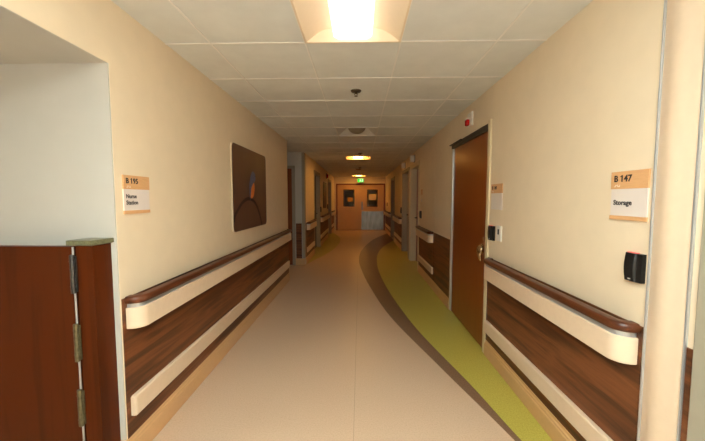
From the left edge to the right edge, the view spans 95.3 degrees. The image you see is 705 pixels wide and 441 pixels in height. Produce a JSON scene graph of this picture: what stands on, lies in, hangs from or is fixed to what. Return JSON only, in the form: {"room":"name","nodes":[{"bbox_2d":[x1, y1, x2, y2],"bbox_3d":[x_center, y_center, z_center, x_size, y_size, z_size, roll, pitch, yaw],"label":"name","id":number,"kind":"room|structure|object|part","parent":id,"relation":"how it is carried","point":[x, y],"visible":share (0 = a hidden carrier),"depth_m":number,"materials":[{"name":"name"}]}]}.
{"room":"hospital interior","nodes":[
{"label":"hospital interior","id":0,"kind":"room"},
{"bbox_2d":[0,63,95,245],"bbox_3d":[-2.342,0.435,-0.909,2.160,2.100,5.420,0,4,1],"label":"wall","id":1,"kind":"structure","parent":0,"point":[47,188],"depth_m":1.62,"materials":[{"name":"white paint"}]},
{"bbox_2d":[87,63,126,439],"bbox_3d":[-1.251,0.196,1.642,0.101,1.942,0.008,0,4,1],"label":"strip","id":2,"kind":"object","parent":1,"relation":"attached to","point":[98,73],"visible":0.57,"depth_m":1.61,"materials":[{"name":"white paint"}]},
{"bbox_2d":[0,5,106,63],"bbox_3d":[-2.343,-0.626,-0.990,2.158,0.052,5.201,0,4,1],"label":"ceiling","id":3,"kind":"structure","parent":0,"point":[22,41],"depth_m":1.41,"materials":[{"name":"white paint"}]},
{"bbox_2d":[0,0,287,298],"bbox_3d":[-1.286,0.131,0.991,0.140,2.452,9.100,0,4,1],"label":"wall","id":4,"kind":"structure","parent":0,"point":[174,127],"depth_m":2.05,"materials":[{"name":"beige paint"}]},
{"bbox_2d":[108,63,127,438],"bbox_3d":[-1.200,0.196,1.647,0.003,1.942,0.005,0,4,1],"label":"strip","id":5,"kind":"object","parent":4,"relation":"attached to","point":[108,63],"visible":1,"depth_m":1.65,"materials":[{"name":"beige paint"}]},
{"bbox_2d":[121,175,149,213],"bbox_3d":[-1.193,-0.143,1.778,0.009,0.206,0.208,0,4,1],"label":"room sign","id":6,"kind":"object","parent":4,"relation":"attached to","point":[135,189],"visible":1,"depth_m":1.76,"materials":[{"name":"white plastic"}]},
{"bbox_3d":[-1.194,-0.208,1.774,0.008,0.074,0.208,0,4,1],"label":"number plate","id":7,"kind":"part","parent":6,"relation":"part of","materials":[{"name":"orange plastic"}]},
{"bbox_2d":[121,230,288,438],"bbox_3d":[-1.154,0.659,3.633,0.005,0.762,3.894,0,4,1],"label":"wall panel","id":8,"kind":"object","parent":4,"relation":"attached to","point":[148,349],"visible":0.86,"depth_m":2.25,"materials":[{"name":"brown wood"}]},
{"bbox_2d":[124,229,291,328],"bbox_3d":[-1.107,0.361,3.583,0.088,0.175,3.808,0,4,1],"label":"handrail","id":9,"kind":"object","parent":8,"relation":"attached to","point":[144,308],"visible":1,"depth_m":2.16,"materials":[{"name":"beige plastic"}]},
{"bbox_2d":[131,261,289,415],"bbox_3d":[-1.138,0.876,3.647,0.026,0.116,3.835,0,4,1],"label":"rail","id":10,"kind":"object","parent":8,"relation":"attached to","point":[140,399],"visible":1,"depth_m":2.31,"materials":[{"name":"beige plastic"}]},
{"bbox_2d":[127,273,289,440],"bbox_3d":[-1.149,1.107,3.652,0.016,0.146,3.915,0,4,1],"label":"baseboard","id":11,"kind":"structure","parent":4,"relation":"attached to","point":[156,422],"depth_m":2.42,"materials":[{"name":"beige rubber"}]},
{"bbox_2d":[230,142,266,231],"bbox_3d":[-1.142,-0.351,3.624,0.020,0.873,1.100,0,4,1],"label":"wall picture","id":12,"kind":"object","parent":4,"relation":"attached to","point":[247,167],"visible":1,"depth_m":3.48,"materials":[{"name":"fabric"}]},
{"bbox_2d":[287,152,333,224],"bbox_3d":[-1.712,-0.473,9.963,1.520,2.452,9.140,0,4,1],"label":"wall","id":13,"kind":"structure","parent":0,"point":[311,165],"depth_m":7.38,"materials":[{"name":"beige paint"}]},
{"bbox_2d":[287,166,295,264],"bbox_3d":[-1.767,-0.096,6.832,1.095,2.120,0.079,0,4,1],"label":"door","id":14,"kind":"structure","parent":13,"relation":"in","point":[290,169],"depth_m":6.83,"materials":[{"name":"brown wood"}]},
{"bbox_2d":[296,223,301,257],"bbox_3d":[-1.144,0.439,6.891,0.130,0.755,0.005,0,4,1],"label":"wall panel","id":15,"kind":"object","parent":13,"relation":"attached to","point":[298,225],"visible":1,"depth_m":6.89,"materials":[{"name":"brown wood"}]},
{"bbox_2d":[296,258,305,264],"bbox_3d":[-1.113,0.888,6.915,0.211,0.145,0.016,0,4,1],"label":"baseboard","id":16,"kind":"structure","parent":13,"relation":"attached to","point":[299,261],"depth_m":6.91,"materials":[{"name":"beige wood"}]},
{"bbox_2d":[301,152,305,257],"bbox_3d":[-1.050,-0.316,6.917,0.064,2.256,0.166,0,4,1],"label":"guard","id":17,"kind":"object","parent":13,"relation":"attached to","point":[303,171],"visible":1,"depth_m":6.84,"materials":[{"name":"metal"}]},
{"bbox_2d":[306,219,313,256],"bbox_3d":[-1.003,0.387,7.678,0.005,0.762,1.220,0,4,1],"label":"wall panel","id":18,"kind":"object","parent":13,"relation":"attached to","point":[309,233],"visible":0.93,"depth_m":7.50,"materials":[{"name":"brown wood"}]},
{"bbox_2d":[307,241,314,251],"bbox_3d":[-0.987,0.617,7.698,0.026,0.110,1.130,0,4,1],"label":"rail","id":19,"kind":"object","parent":18,"relation":"attached to","point":[312,244],"visible":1,"depth_m":7.62,"materials":[{"name":"beige plastic"}]},
{"bbox_2d":[307,219,316,229],"bbox_3d":[-0.955,0.086,7.662,0.088,0.175,1.146,0,4,1],"label":"handrail","id":20,"kind":"object","parent":18,"relation":"attached to","point":[310,225],"visible":1,"depth_m":7.34,"materials":[{"name":"beige plastic"}]},
{"bbox_2d":[306,249,314,263],"bbox_3d":[-0.998,0.837,7.673,0.016,0.146,1.290,0,4,1],"label":"baseboard","id":21,"kind":"structure","parent":13,"relation":"attached to","point":[312,253],"depth_m":7.59,"materials":[{"name":"beige wood"}]},
{"bbox_2d":[314,170,320,248],"bbox_3d":[-1.065,-0.257,8.889,0.204,2.165,1.230,0,4,1],"label":"door","id":22,"kind":"structure","parent":13,"relation":"in","point":[317,230],"depth_m":9.39,"materials":[{"name":"brown metal"}]},
{"bbox_2d":[320,213,327,240],"bbox_3d":[-0.932,0.181,10.746,0.005,0.762,2.370,0,4,1],"label":"wall panel","id":23,"kind":"object","parent":13,"relation":"attached to","point":[324,225],"visible":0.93,"depth_m":10.40,"materials":[{"name":"brown wood"}]},
{"bbox_2d":[321,213,329,221],"bbox_3d":[-0.885,-0.120,10.724,0.088,0.175,2.286,0,4,1],"label":"handrail","id":24,"kind":"object","parent":23,"relation":"attached to","point":[326,216],"visible":0.99,"depth_m":10.24,"materials":[{"name":"beige plastic"}]},
{"bbox_2d":[323,182,326,207],"bbox_3d":[-0.921,-0.843,10.701,0.022,0.850,0.920,0,4,1],"label":"wall picture","id":25,"kind":"object","parent":13,"relation":"attached to","point":[324,183],"visible":1,"depth_m":10.50,"materials":[{"name":"brown metal"}]},
{"bbox_2d":[324,183,326,206],"bbox_3d":[-0.911,-0.843,10.701,0.002,0.790,0.860,0,4,1],"label":"print","id":26,"kind":"object","parent":25,"relation":"attached to","point":[325,192],"depth_m":10.80},
{"bbox_2d":[321,234,328,245],"bbox_3d":[-0.927,0.628,10.775,0.016,0.146,2.370,0,4,1],"label":"baseboard","id":27,"kind":"structure","parent":13,"relation":"attached to","point":[327,235],"depth_m":10.63,"materials":[{"name":"brown wood"}]},
{"bbox_2d":[328,179,331,234],"bbox_3d":[-0.981,-0.503,12.545,0.204,2.165,1.260,0,4,1],"label":"door","id":28,"kind":"structure","parent":13,"relation":"in","point":[329,181],"depth_m":13.06,"materials":[{"name":"wood"}]},
{"bbox_2d":[331,215,333,228],"bbox_3d":[-0.860,-0.032,13.903,0.005,0.762,1.300,0,4,1],"label":"wall panel","id":29,"kind":"object","parent":13,"relation":"attached to","point":[332,217],"visible":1,"depth_m":13.81,"materials":[{"name":"brown wood"}]},
{"bbox_2d":[111,0,592,176],"bbox_3d":[-0.523,-1.347,5.279,4.211,0.020,18.505,0,4,1],"label":"ceiling","id":30,"kind":"structure","parent":0,"point":[449,53],"depth_m":2.36,"materials":[{"name":"tile"}]},
{"bbox_2d":[290,0,411,43],"bbox_3d":[-0.012,-1.128,1.416,0.600,0.107,1.200,0,4,1],"label":"ceiling light","id":31,"kind":"object","parent":30,"relation":"attached to","point":[319,21],"visible":1,"depth_m":1.83,"materials":[{"name":"beige plastic"}]},
{"bbox_3d":[0.002,-1.169,2.006,0.588,0.105,0.004,0,4,1],"label":"plate","id":32,"kind":"part","parent":31,"relation":"part of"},
{"bbox_2d":[351,89,360,96],"bbox_3d":[0.032,-1.157,2.925,0.095,0.053,0.095,0,4,1],"label":"sprinkler","id":33,"kind":"object","parent":30,"relation":"attached to","point":[355,91],"visible":1,"depth_m":2.90,"materials":[{"name":"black metal"}]},
{"bbox_2d":[335,127,378,135],"bbox_3d":[0.064,-1.334,4.709,0.600,0.128,0.600,0,4,1],"label":"ceiling vent","id":34,"kind":"object","parent":30,"relation":"in","point":[341,131],"visible":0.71,"depth_m":4.80,"materials":[{"name":"white plastic"}]},
{"bbox_2d":[345,156,370,159],"bbox_3d":[0.132,-1.551,7.700,0.600,0.107,0.600,0,4,1],"label":"ceiling light","id":35,"kind":"object","parent":30,"relation":"attached to","point":[346,157],"visible":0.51,"depth_m":7.98,"materials":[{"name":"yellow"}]},
{"bbox_2d":[357,177,363,182],"bbox_3d":[0.357,-1.807,14.182,0.280,0.257,0.048,0,4,1],"label":"exit sign","id":36,"kind":"object","parent":30,"relation":"hanging from","point":[359,180],"visible":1,"depth_m":14.17,"materials":[{"name":"green plastic"}]},
{"bbox_2d":[152,230,552,440],"bbox_3d":[-0.787,0.941,7.199,4.900,0.001,21.800,0,4,1],"label":"floor","id":37,"kind":"structure","parent":0,"point":[357,345],"depth_m":2.67,"materials":[{"name":"beige plastic"}]},
{"bbox_2d":[66,238,120,440],"bbox_3d":[-1.280,0.703,1.615,0.139,1.227,0.130,0,4,1],"label":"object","id":38,"kind":"object","parent":37,"relation":"on","point":[94,257],"visible":1,"depth_m":1.57,"materials":[{"name":"brown wood"}]},
{"bbox_2d":[0,245,86,440],"bbox_3d":[-1.809,0.690,1.581,1.012,1.136,0.067,0,4,1],"label":"gate","id":39,"kind":"object","parent":38,"relation":"attached to","point":[42,392],"visible":1,"depth_m":1.56,"materials":[{"name":"brown wood"}]},
{"bbox_3d":[-1.321,0.692,1.555,0.009,1.136,0.009,0,4,1],"label":"hinge rod","id":40,"kind":"part","parent":39,"relation":"part of","materials":[{"name":"metal"}]},
{"bbox_2d":[334,177,385,229],"bbox_3d":[0.334,-0.782,14.552,3.000,2.452,0.150,0,4,1],"label":"wall","id":41,"kind":"structure","parent":0,"point":[337,180],"depth_m":14.42,"materials":[{"name":"beige paint"}]},
{"bbox_2d":[336,184,384,229],"bbox_3d":[0.362,-0.605,14.505,2.190,2.105,0.166,0,4,1],"label":"door","id":42,"kind":"structure","parent":41,"relation":"in","point":[363,213],"depth_m":14.49,"materials":[{"name":"brown wood"}]},
{"bbox_3d":[0.899,0.001,14.514,0.985,0.835,0.003,0,4,1],"label":"kick plate","id":43,"kind":"part","parent":42,"relation":"part of","materials":[{"name":"silver metal"}]},
{"bbox_2d":[369,194,375,199],"bbox_3d":[0.905,-1.055,14.458,0.345,0.270,0.006,0,4,1],"label":"paper notice","id":44,"kind":"object","parent":42,"relation":"attached to","point":[371,196],"visible":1,"depth_m":14.46,"materials":[{"name":"orange paper"}]},
{"bbox_3d":[0.888,-1.009,14.444,0.469,0.760,0.008,0,4,1],"label":"vision frame","id":45,"kind":"part","parent":42,"relation":"part of","materials":[{"name":"brown metal"}]},
{"bbox_2d":[386,0,704,426],"bbox_3d":[1.433,-0.325,7.760,0.200,2.452,13.410,0,4,1],"label":"wall","id":46,"kind":"structure","parent":0,"point":[580,109],"depth_m":1.73,"materials":[{"name":"beige paint"}]},
{"bbox_2d":[385,211,390,232],"bbox_3d":[1.455,0.015,13.216,0.005,0.762,2.570,0,4,1],"label":"wall panel","id":47,"kind":"object","parent":46,"relation":"attached to","point":[387,219],"visible":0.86,"depth_m":12.90,"materials":[{"name":"brown wood"}]},
{"bbox_2d":[384,210,390,216],"bbox_3d":[1.406,-0.284,13.157,0.088,0.175,2.366,0,4,1],"label":"handrail","id":48,"kind":"object","parent":47,"relation":"attached to","point":[386,213],"visible":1,"depth_m":12.43,"materials":[{"name":"beige plastic"}]},
{"bbox_2d":[391,176,394,236],"bbox_3d":[1.501,-0.417,11.266,0.204,2.165,1.210,0,4,1],"label":"door","id":49,"kind":"structure","parent":46,"relation":"in","point":[393,178],"depth_m":11.78,"materials":[{"name":"wood"}]},
{"bbox_2d":[394,238,400,249],"bbox_3d":[1.370,0.695,9.780,0.016,0.146,1.880,0,4,1],"label":"baseboard","id":50,"kind":"structure","parent":46,"relation":"attached to","point":[397,243],"depth_m":9.71,"materials":[{"name":"beige wood"}]},
{"bbox_2d":[394,215,401,243],"bbox_3d":[1.375,0.248,9.750,0.005,0.762,1.880,0,4,1],"label":"wall panel","id":51,"kind":"object","parent":46,"relation":"attached to","point":[397,227],"visible":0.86,"depth_m":9.56,"materials":[{"name":"brown wood"}]},
{"bbox_2d":[392,214,401,223],"bbox_3d":[1.327,-0.052,9.716,0.088,0.175,1.766,0,4,1],"label":"handrail","id":52,"kind":"object","parent":51,"relation":"attached to","point":[395,218],"visible":1,"depth_m":9.12,"materials":[{"name":"beige plastic"}]},
{"bbox_2d":[394,232,400,241],"bbox_3d":[1.359,0.479,9.751,0.026,0.110,1.750,0,4,1],"label":"rail","id":53,"kind":"object","parent":51,"relation":"attached to","point":[398,237],"visible":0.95,"depth_m":9.58,"materials":[{"name":"beige plastic"}]},
{"bbox_2d":[401,167,409,258],"bbox_3d":[1.429,-0.206,8.134,0.204,2.165,1.230,0,4,1],"label":"door","id":54,"kind":"structure","parent":46,"relation":"in","point":[406,173],"depth_m":8.65,"materials":[{"name":"brown metal"}]},
{"bbox_2d":[410,155,414,162],"bbox_3d":[1.265,-1.303,6.786,0.095,0.155,0.130,0,4,1],"label":"light","id":55,"kind":"object","parent":46,"relation":"attached to","point":[412,157],"visible":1,"depth_m":6.73,"materials":[{"name":"white plastic"}]},
{"bbox_2d":[409,160,419,270],"bbox_3d":[1.399,-0.118,6.827,0.204,2.165,1.170,0,4,1],"label":"door","id":56,"kind":"structure","parent":46,"relation":"in","point":[415,168],"depth_m":7.31,"materials":[{"name":"beige wood"}]},
{"bbox_2d":[419,226,433,279],"bbox_3d":[1.281,0.524,5.645,0.005,0.762,1.250,0,4,1],"label":"wall panel","id":57,"kind":"object","parent":46,"relation":"attached to","point":[426,250],"visible":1,"depth_m":5.46,"materials":[{"name":"brown wood"}]},
{"bbox_2d":[415,226,432,242],"bbox_3d":[1.233,0.224,5.611,0.088,0.175,1.196,0,4,1],"label":"handrail","id":58,"kind":"object","parent":57,"relation":"attached to","point":[424,234],"visible":1,"depth_m":5.31,"materials":[{"name":"beige plastic"}]},
{"bbox_3d":[1.233,0.157,5.606,0.087,0.040,1.196,0,4,1],"label":"grip rail","id":59,"kind":"part","parent":58,"relation":"part of","materials":[{"name":"brown wood"}]},
{"bbox_2d":[418,255,432,273],"bbox_3d":[1.265,0.755,5.656,0.026,0.110,1.200,0,4,1],"label":"rail","id":60,"kind":"object","parent":57,"relation":"attached to","point":[421,260],"visible":1,"depth_m":5.50,"materials":[{"name":"beige plastic"}]},
{"bbox_2d":[418,264,448,308],"bbox_3d":[1.265,1.001,5.226,0.016,0.146,2.150,0,4,1],"label":"baseboard","id":61,"kind":"structure","parent":46,"relation":"attached to","point":[430,282],"depth_m":4.87,"materials":[{"name":"beige wood"}]},
{"bbox_2d":[433,233,449,297],"bbox_3d":[1.256,0.597,4.558,0.005,0.762,0.900,0,4,1],"label":"wall panel","id":62,"kind":"object","parent":46,"relation":"attached to","point":[441,263],"visible":1,"depth_m":4.52,"materials":[{"name":"brown wood"}]},
{"bbox_2d":[464,111,472,127],"bbox_3d":[1.206,-1.049,3.343,0.059,0.140,0.135,0,4,1],"label":"light","id":63,"kind":"object","parent":46,"relation":"attached to","point":[469,120],"visible":1,"depth_m":3.33,"materials":[{"name":"white plastic"}]},
{"bbox_3d":[1.225,-1.049,3.342,0.020,0.140,0.135,0,4,1],"label":"plate","id":64,"kind":"part","parent":63,"relation":"part of","materials":[{"name":"white plastic"}]},
{"bbox_2d":[449,119,491,352],"bbox_3d":[1.262,0.129,3.494,0.185,2.120,1.240,0,4,1],"label":"door","id":65,"kind":"structure","parent":46,"relation":"in","point":[471,155],"depth_m":3.33,"materials":[{"name":"brown wood"}]},
{"bbox_3d":[1.246,-0.877,3.454,0.080,0.058,1.184,0,4,1],"label":"head rail","id":66,"kind":"part","parent":65,"relation":"part of","materials":[{"name":"brown metal"}]},
{"bbox_3d":[1.180,0.303,2.992,0.043,0.150,0.104,0,4,1],"label":"lever","id":67,"kind":"part","parent":65,"relation":"part of","materials":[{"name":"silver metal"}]},
{"bbox_2d":[487,225,494,240],"bbox_3d":[1.205,0.107,2.792,0.032,0.128,0.100,0,4,1],"label":"card reader","id":68,"kind":"object","parent":46,"relation":"attached to","point":[491,229],"visible":1,"depth_m":2.77,"materials":[{"name":"black plastic"}]},
{"bbox_2d":[491,183,502,209],"bbox_3d":[1.213,-0.200,2.703,0.009,0.215,0.215,0,4,1],"label":"room sign","id":69,"kind":"object","parent":46,"relation":"attached to","point":[496,189],"visible":1,"depth_m":2.68,"materials":[{"name":"white plastic"}]},
{"bbox_3d":[1.213,-0.268,2.699,0.008,0.077,0.215,0,4,1],"label":"number plate","id":70,"kind":"part","parent":69,"relation":"part of","materials":[{"name":"orange plastic"}]},
{"bbox_2d":[496,226,501,241],"bbox_3d":[1.208,0.108,2.652,0.014,0.125,0.088,0,4,1],"label":"wall switch","id":71,"kind":"object","parent":46,"relation":"attached to","point":[498,228],"visible":1,"depth_m":2.63,"materials":[{"name":"white plastic"}]},
{"bbox_2d":[484,339,575,440],"bbox_3d":[1.195,1.208,2.152,0.016,0.146,1.585,0,4,1],"label":"baseboard","id":72,"kind":"structure","parent":46,"relation":"attached to","point":[556,431],"depth_m":2.16,"materials":[{"name":"beige wood"}]},
{"bbox_2d":[486,257,643,440],"bbox_3d":[1.200,0.761,2.123,0.005,0.762,1.583,0,4,1],"label":"wall panel","id":73,"kind":"object","parent":46,"relation":"attached to","point":[606,390],"visible":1,"depth_m":1.74,"materials":[{"name":"brown wood"}]},
{"bbox_2d":[484,320,612,440],"bbox_3d":[1.185,1.004,2.143,0.026,0.110,1.555,0,4,1],"label":"rail","id":74,"kind":"object","parent":73,"relation":"attached to","point":[578,419],"visible":1,"depth_m":1.89,"materials":[{"name":"beige plastic"}]},
{"bbox_2d":[483,258,640,364],"bbox_3d":[1.152,0.462,2.072,0.088,0.175,1.512,0,4,1],"label":"handrail","id":75,"kind":"object","parent":73,"relation":"attached to","point":[614,338],"visible":1,"depth_m":1.61,"materials":[{"name":"beige plastic"}]},
{"bbox_2d":[609,169,650,221],"bbox_3d":[1.182,-0.107,1.376,0.009,0.212,0.192,0,4,1],"label":"room sign","id":76,"kind":"object","parent":46,"relation":"attached to","point":[630,189],"visible":1,"depth_m":1.36,"materials":[{"name":"white plastic"}]},
{"bbox_3d":[1.183,-0.174,1.372,0.008,0.076,0.192,0,4,1],"label":"number plate","id":77,"kind":"part","parent":76,"relation":"part of","materials":[{"name":"plastic"}]},
{"bbox_2d":[624,251,646,283],"bbox_3d":[1.172,0.193,1.337,0.032,0.121,0.080,0,4,1],"label":"card reader","id":78,"kind":"object","parent":46,"relation":"attached to","point":[634,262],"visible":1,"depth_m":1.32,"materials":[{"name":"black plastic"}]},
{"bbox_2d":[637,0,704,440],"bbox_3d":[1.174,0.142,1.194,0.017,2.402,0.164,0,4,1],"label":"door frame","id":79,"kind":"structure","parent":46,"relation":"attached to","point":[681,93],"depth_m":1.17,"materials":[{"name":"beige plastic"}]},
{"bbox_2d":[680,347,692,440],"bbox_3d":[1.178,0.827,1.139,0.005,0.762,0.033,0,4,1],"label":"wall panel","id":80,"kind":"object","parent":46,"relation":"attached to","point":[689,353],"visible":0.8,"depth_m":1.13,"materials":[{"name":"brown wood"}]},
{"bbox_3d":[1.226,0.283,-1.267,0.200,2.452,4.690,0,4,1],"label":"wall","id":81,"kind":"structure","parent":0,"visible":0},
{"bbox_2d":[687,197,704,440],"bbox_3d":[1.250,0.292,0.471,0.212,2.200,1.218,0,4,1],"label":"door","id":82,"kind":"structure","parent":81,"relation":"in","point":[696,417],"depth_m":1.07,"materials":[{"name":"wood"}]}
]}

